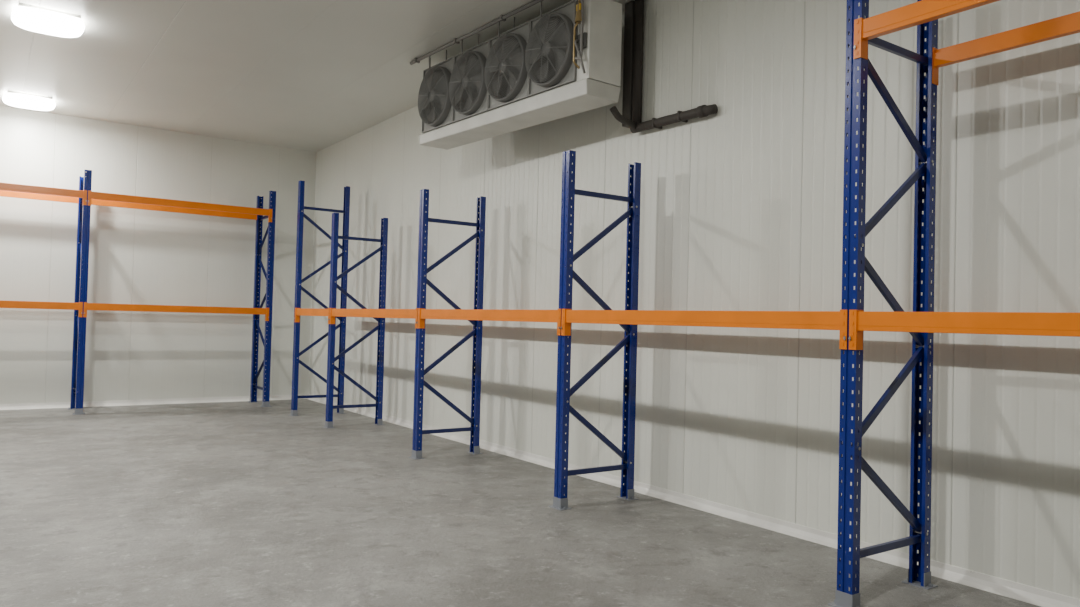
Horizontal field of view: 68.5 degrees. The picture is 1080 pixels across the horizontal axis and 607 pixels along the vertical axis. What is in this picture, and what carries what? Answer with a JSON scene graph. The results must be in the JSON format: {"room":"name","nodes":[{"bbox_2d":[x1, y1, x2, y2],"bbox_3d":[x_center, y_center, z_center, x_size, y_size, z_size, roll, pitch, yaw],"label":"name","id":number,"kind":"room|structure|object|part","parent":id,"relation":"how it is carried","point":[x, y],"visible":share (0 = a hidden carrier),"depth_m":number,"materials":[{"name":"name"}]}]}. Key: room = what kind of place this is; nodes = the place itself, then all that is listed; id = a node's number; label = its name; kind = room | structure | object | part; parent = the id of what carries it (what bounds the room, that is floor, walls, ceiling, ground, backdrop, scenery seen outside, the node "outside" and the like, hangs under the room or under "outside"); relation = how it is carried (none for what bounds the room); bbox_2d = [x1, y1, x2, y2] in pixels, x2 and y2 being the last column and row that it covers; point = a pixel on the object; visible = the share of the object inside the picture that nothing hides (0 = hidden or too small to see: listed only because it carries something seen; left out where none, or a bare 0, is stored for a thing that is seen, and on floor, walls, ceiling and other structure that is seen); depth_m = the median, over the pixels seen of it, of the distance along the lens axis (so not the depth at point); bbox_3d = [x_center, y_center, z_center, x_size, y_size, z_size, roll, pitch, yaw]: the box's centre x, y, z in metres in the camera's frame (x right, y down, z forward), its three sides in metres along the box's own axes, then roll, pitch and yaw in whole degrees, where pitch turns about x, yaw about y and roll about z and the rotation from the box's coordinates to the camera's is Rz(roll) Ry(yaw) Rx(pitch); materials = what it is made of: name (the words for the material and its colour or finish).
{"room":"warehouse","nodes":[
{"label":"warehouse","id":0,"kind":"room"},
{"bbox_2d":[0,106,315,403],"bbox_3d":[-8.248,-0.707,12.591,9.400,4.750,0.120,2,-2,-35],"label":"wall","id":1,"kind":"structure","parent":0,"point":[137,256],"depth_m":13.57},
{"bbox_2d":[0,394,307,409],"bbox_3d":[-8.255,1.624,12.467,9.400,0.085,0.058,2,-2,-35],"label":"baseboard","id":2,"kind":"structure","parent":1,"relation":"attached to","point":[272,397],"depth_m":13.49,"materials":[{"name":"white plastic"}]},
{"bbox_2d":[0,0,645,151],"bbox_3d":[-3.398,-3.168,5.865,9.640,0.120,16.720,2,-2,-35],"label":"ceiling","id":3,"kind":"structure","parent":0,"point":[308,75],"depth_m":9.84,"materials":[{"name":"white paint"}]},
{"bbox_2d":[2,91,55,110],"bbox_3d":[-7.664,-3.022,11.899,0.670,0.123,0.670,2,-2,-35],"label":"ceiling lamp","id":4,"kind":"object","parent":3,"relation":"attached to","point":[16,99],"visible":1,"depth_m":11.73,"materials":[{"name":"white plastic"}]},
{"bbox_2d":[11,3,84,37],"bbox_3d":[-5.316,-3.036,8.574,0.670,0.123,0.670,2,-2,-35],"label":"ceiling lamp","id":5,"kind":"object","parent":3,"relation":"attached to","point":[28,17],"visible":1,"depth_m":8.43,"materials":[{"name":"white plastic"}]},
{"bbox_2d":[410,0,621,149],"bbox_3d":[-0.437,-2.430,8.577,0.529,1.085,3.250,2,-2,-38],"label":"cooler","id":6,"kind":"object","parent":3,"relation":"hanging from","point":[564,61],"visible":1,"depth_m":7.96,"materials":[{"name":"white metal"}]},
{"bbox_3d":[-0.500,-2.437,8.490,0.120,0.760,2.850,2,-2,-38],"label":"fan plate","id":7,"kind":"part","parent":6,"relation":"part of","materials":[{"name":"grey metal"}]},
{"bbox_2d":[419,78,619,149],"bbox_3d":[-0.355,-1.962,8.525,0.432,0.151,3.070,2,-2,-38],"label":"drip tray","id":8,"kind":"object","parent":6,"relation":"on","point":[584,94],"depth_m":8.05,"materials":[{"name":"metal"}]},
{"bbox_2d":[610,0,717,132],"bbox_3d":[1.070,-2.302,7.272,0.423,1.322,1.170,2,-2,-35],"label":"insulated pipework","id":9,"kind":"object","parent":3,"relation":"hanging from","point":[630,118],"visible":1,"depth_m":7.66,"materials":[{"name":"black rubber"}]},
{"bbox_2d":[0,399,1040,606],"bbox_3d":[-3.522,1.699,5.757,9.640,0.120,16.720,2,-2,-35],"label":"floor","id":10,"kind":"structure","parent":0,"point":[242,503],"depth_m":5.97,"materials":[{"name":"concrete"}]},
{"bbox_2d":[68,170,91,414],"bbox_3d":[-7.212,-0.178,12.456,0.170,3.741,0.892,2,-2,-35],"label":"frame","id":11,"kind":"object","parent":10,"relation":"on","point":[85,183],"visible":0.97,"depth_m":12.15,"materials":[{"name":"blue paint"}]},
{"bbox_2d":[0,190,78,203],"bbox_3d":[-8.548,-1.715,12.004,2.791,0.120,0.080,2,-2,-35],"label":"beam","id":12,"kind":"structure","parent":11,"relation":"attached to","point":[12,194],"depth_m":12.44,"materials":[{"name":"metal"}]},
{"bbox_2d":[0,182,86,204],"bbox_3d":[-8.092,-1.665,11.355,2.791,0.230,0.080,2,-2,-35],"label":"beam","id":13,"kind":"structure","parent":11,"relation":"attached to","point":[3,186],"depth_m":11.83,"materials":[{"name":"metal"}]},
{"bbox_3d":[-7.432,-0.180,12.767,0.100,3.735,0.070,2,-2,-35],"label":"post","id":14,"kind":"part","parent":11,"relation":"part of","materials":[{"name":"blue metal"}]},
{"bbox_3d":[-7.036,1.645,12.100,0.170,0.090,0.120,2,-2,-35],"label":"plate","id":15,"kind":"part","parent":11,"relation":"part of","materials":[{"name":"grey metal"}]},
{"bbox_3d":[-6.992,-0.183,12.144,0.100,3.735,0.070,2,-2,-35],"label":"post","id":16,"kind":"part","parent":11,"relation":"part of","materials":[{"name":"blue metal"}]},
{"bbox_2d":[249,191,275,406],"bbox_3d":[-4.920,-0.084,14.074,0.170,3.741,0.892,2,-2,-35],"label":"frame","id":17,"kind":"object","parent":10,"relation":"on","point":[266,364],"visible":0.97,"depth_m":13.98,"materials":[{"name":"blue paint"}]},
{"bbox_2d":[91,199,256,219],"bbox_3d":[-6.256,-1.621,13.621,2.794,0.120,0.080,2,-2,-35],"label":"beam","id":18,"kind":"structure","parent":17,"relation":"attached to","point":[93,201],"depth_m":13.55,"materials":[{"name":"metal"}]},
{"bbox_2d":[83,302,268,320],"bbox_3d":[-5.844,0.141,12.935,2.794,0.230,0.080,2,-2,-35],"label":"beam","id":19,"kind":"structure","parent":17,"relation":"attached to","point":[87,306],"depth_m":12.85,"materials":[{"name":"metal"}]},
{"bbox_2d":[88,190,272,221],"bbox_3d":[-5.801,-1.571,12.973,2.794,0.230,0.080,2,-2,-35],"label":"beam","id":20,"kind":"structure","parent":17,"relation":"attached to","point":[91,195],"depth_m":12.89,"materials":[{"name":"metal"}]},
{"bbox_3d":[-5.139,-0.086,14.385,0.100,3.735,0.070,2,-2,-35],"label":"post","id":21,"kind":"part","parent":17,"relation":"part of","materials":[{"name":"blue metal"}]},
{"bbox_3d":[-4.743,1.739,13.719,0.170,0.090,0.120,2,-2,-35],"label":"plate","id":22,"kind":"part","parent":17,"relation":"part of","materials":[{"name":"grey metal"}]},
{"bbox_3d":[-4.700,-0.089,13.763,0.100,3.735,0.070,2,-2,-35],"label":"post","id":23,"kind":"part","parent":17,"relation":"part of","materials":[{"name":"blue metal"}]},
{"bbox_2d":[289,180,349,415],"bbox_3d":[-3.553,-0.076,12.868,0.892,3.741,0.170,2,-2,-35],"label":"frame","id":24,"kind":"object","parent":10,"relation":"on","point":[301,184],"visible":0.89,"depth_m":12.78,"materials":[{"name":"blue paint"}]},
{"bbox_3d":[-3.914,1.735,12.605,0.120,0.090,0.170,2,-2,-35],"label":"plate","id":25,"kind":"part","parent":24,"relation":"part of","materials":[{"name":"grey metal"}]},
{"bbox_3d":[-3.864,-0.092,12.648,0.070,3.735,0.100,2,-2,-35],"label":"post","id":26,"kind":"part","parent":24,"relation":"part of","materials":[{"name":"blue metal"}]},
{"bbox_3d":[-3.284,1.761,13.050,0.120,0.090,0.170,2,-2,-35],"label":"plate","id":27,"kind":"part","parent":24,"relation":"part of","materials":[{"name":"grey metal"}]},
{"bbox_3d":[-3.241,-0.067,13.087,0.070,3.735,0.100,2,-2,-35],"label":"post","id":28,"kind":"part","parent":24,"relation":"part of","materials":[{"name":"blue metal"}]},
{"bbox_2d":[324,213,387,428],"bbox_3d":[-2.673,0.250,11.602,0.892,3.078,0.170,2,-2,-35],"label":"frame","id":29,"kind":"object","parent":10,"relation":"on","point":[334,286],"visible":0.98,"depth_m":11.56,"materials":[{"name":"blue paint"}]},
{"bbox_2d":[294,308,329,323],"bbox_3d":[-3.439,0.182,12.004,0.080,0.230,1.526,2,-2,-35],"label":"beam","id":30,"kind":"structure","parent":29,"relation":"attached to","point":[299,312],"depth_m":12.04,"materials":[{"name":"metal"}]},
{"bbox_3d":[-3.026,1.730,11.347,0.120,0.090,0.170,2,-2,-35],"label":"plate","id":31,"kind":"part","parent":29,"relation":"part of","materials":[{"name":"silver metal"}]},
{"bbox_3d":[-2.984,0.234,11.383,0.070,3.072,0.100,2,-2,-35],"label":"post","id":32,"kind":"part","parent":29,"relation":"part of","materials":[{"name":"blue metal"}]},
{"bbox_3d":[-2.395,1.756,11.792,0.120,0.090,0.170,2,-2,-35],"label":"plate","id":33,"kind":"part","parent":29,"relation":"part of","materials":[{"name":"silver metal"}]},
{"bbox_3d":[-2.361,0.259,11.822,0.070,3.072,0.100,2,-2,-35],"label":"post","id":34,"kind":"part","parent":29,"relation":"part of","materials":[{"name":"blue metal"}]},
{"bbox_2d":[409,189,485,459],"bbox_3d":[-1.058,0.240,9.315,0.892,3.078,0.170,2,-2,-35],"label":"frame","id":35,"kind":"object","parent":10,"relation":"on","point":[422,281],"visible":0.97,"depth_m":9.28,"materials":[{"name":"blue paint"}]},
{"bbox_2d":[329,308,417,327],"bbox_3d":[-2.187,0.175,10.232,0.080,0.230,2.786,2,-2,-35],"label":"beam","id":36,"kind":"structure","parent":35,"relation":"attached to","point":[375,313],"depth_m":10.06,"materials":[{"name":"metal"}]},
{"bbox_3d":[-1.411,1.720,9.060,0.120,0.090,0.170,2,-2,-35],"label":"plate","id":37,"kind":"part","parent":35,"relation":"part of","materials":[{"name":"silver metal"}]},
{"bbox_3d":[-1.369,0.224,9.096,0.070,3.072,0.100,2,-2,-35],"label":"post","id":38,"kind":"part","parent":35,"relation":"part of","materials":[{"name":"blue metal"}]},
{"bbox_3d":[-0.780,1.746,9.505,0.120,0.090,0.170,2,-2,-35],"label":"plate","id":39,"kind":"part","parent":35,"relation":"part of","materials":[{"name":"silver metal"}]},
{"bbox_3d":[-0.746,0.250,9.535,0.070,3.072,0.100,2,-2,-35],"label":"post","id":40,"kind":"part","parent":35,"relation":"part of","materials":[{"name":"blue metal"}]},
{"bbox_2d":[549,150,640,510],"bbox_3d":[0.525,0.231,7.074,0.892,3.078,0.170,2,-2,-35],"label":"frame","id":41,"kind":"object","parent":10,"relation":"on","point":[560,502],"visible":0.97,"depth_m":7.01,"materials":[{"name":"blue paint"}]},
{"bbox_2d":[417,308,560,334],"bbox_3d":[-0.588,0.165,7.967,0.080,0.230,2.730,2,-2,-35],"label":"beam","id":42,"kind":"structure","parent":41,"relation":"attached to","point":[449,314],"depth_m":7.78,"materials":[{"name":"metal"}]},
{"bbox_3d":[0.172,1.711,6.818,0.120,0.090,0.170,2,-2,-35],"label":"plate","id":43,"kind":"part","parent":41,"relation":"part of","materials":[{"name":"silver metal"}]},
{"bbox_3d":[0.214,0.215,6.854,0.070,3.072,0.100,2,-2,-35],"label":"post","id":44,"kind":"part","parent":41,"relation":"part of","materials":[{"name":"blue metal"}]},
{"bbox_3d":[0.803,1.737,7.263,0.120,0.090,0.170,2,-2,-35],"label":"plate","id":45,"kind":"part","parent":41,"relation":"part of","materials":[{"name":"silver metal"}]},
{"bbox_3d":[0.837,0.240,7.293,0.070,3.072,0.100,2,-2,-35],"label":"post","id":46,"kind":"part","parent":41,"relation":"part of","materials":[{"name":"blue metal"}]},
{"bbox_2d":[561,309,847,348],"bbox_3d":[1.001,0.156,5.717,0.080,0.230,2.751,2,-2,-35],"label":"beam","id":47,"kind":"structure","parent":41,"relation":"attached to","point":[816,320],"depth_m":5.37,"materials":[{"name":"metal"}]},
{"bbox_2d":[828,0,937,606],"bbox_3d":[2.129,-0.110,4.822,0.892,3.741,0.170,2,-2,-35],"label":"frame","id":48,"kind":"object","parent":10,"relation":"on","point":[919,575],"visible":0.94,"depth_m":4.76,"materials":[{"name":"blue paint"}]},
{"bbox_3d":[1.767,1.702,4.560,0.120,0.090,0.170,2,-2,-35],"label":"plate","id":49,"kind":"part","parent":48,"relation":"part of","materials":[{"name":"silver metal"}]},
{"bbox_3d":[1.818,-0.126,4.603,0.070,3.735,0.100,2,-2,-35],"label":"post","id":50,"kind":"part","parent":48,"relation":"part of","materials":[{"name":"blue metal"}]},
{"bbox_3d":[2.397,1.727,5.005,0.120,0.090,0.170,2,-2,-35],"label":"plate","id":51,"kind":"part","parent":48,"relation":"part of","materials":[{"name":"silver metal"}]},
{"bbox_3d":[2.440,-0.100,5.042,0.070,3.735,0.100,2,-2,-35],"label":"post","id":52,"kind":"part","parent":48,"relation":"part of","materials":[{"name":"blue metal"}]},
{"bbox_2d":[848,310,1079,349],"bbox_3d":[2.589,0.146,3.469,0.080,0.230,2.727,2,-2,-35],"label":"beam","id":53,"kind":"structure","parent":48,"relation":"attached to","point":[1000,323],"depth_m":4.04,"materials":[{"name":"metal"}]},
{"bbox_3d":[-9.502,-0.272,10.839,0.170,3.741,0.892,2,-2,-35],"label":"frame","id":54,"kind":"object","parent":10,"relation":"on","visible":0},
{"bbox_2d":[0,300,82,316],"bbox_3d":[-8.136,0.048,11.318,2.791,0.230,0.080,2,-2,-35],"label":"beam","id":55,"kind":"structure","parent":54,"relation":"attached to","point":[3,304],"depth_m":11.81,"materials":[{"name":"metal"}]},
{"bbox_3d":[3.710,-0.119,2.583,0.892,3.741,0.170,2,-2,-35],"label":"frame","id":56,"kind":"object","parent":10,"relation":"on","visible":0},
{"bbox_2d":[853,0,999,59],"bbox_3d":[2.632,-1.537,3.506,0.080,0.230,2.727,2,-2,-35],"label":"beam","id":57,"kind":"structure","parent":56,"relation":"attached to","point":[923,11],"depth_m":4.37,"materials":[{"name":"metal"}]},
{"bbox_2d":[932,11,1079,85],"bbox_3d":[3.278,-1.510,3.962,0.080,0.230,2.727,2,-2,-35],"label":"beam","id":58,"kind":"structure","parent":56,"relation":"attached to","point":[1069,24],"depth_m":4.67,"materials":[{"name":"metal"}]},
{"bbox_2d":[309,0,1079,598],"bbox_3d":[0.426,-0.576,8.555,0.120,4.750,16.720,2,-2,-35],"label":"wall","id":59,"kind":"structure","parent":0,"point":[741,205],"depth_m":6.44,"materials":[{"name":"white metal"}]},
{"bbox_2d":[307,394,1079,606],"bbox_3d":[0.295,1.753,8.452,0.058,0.085,16.480,2,-2,-35],"label":"baseboard","id":60,"kind":"structure","parent":59,"relation":"attached to","point":[1014,590],"depth_m":6.19,"materials":[{"name":"white plastic"}]}
]}

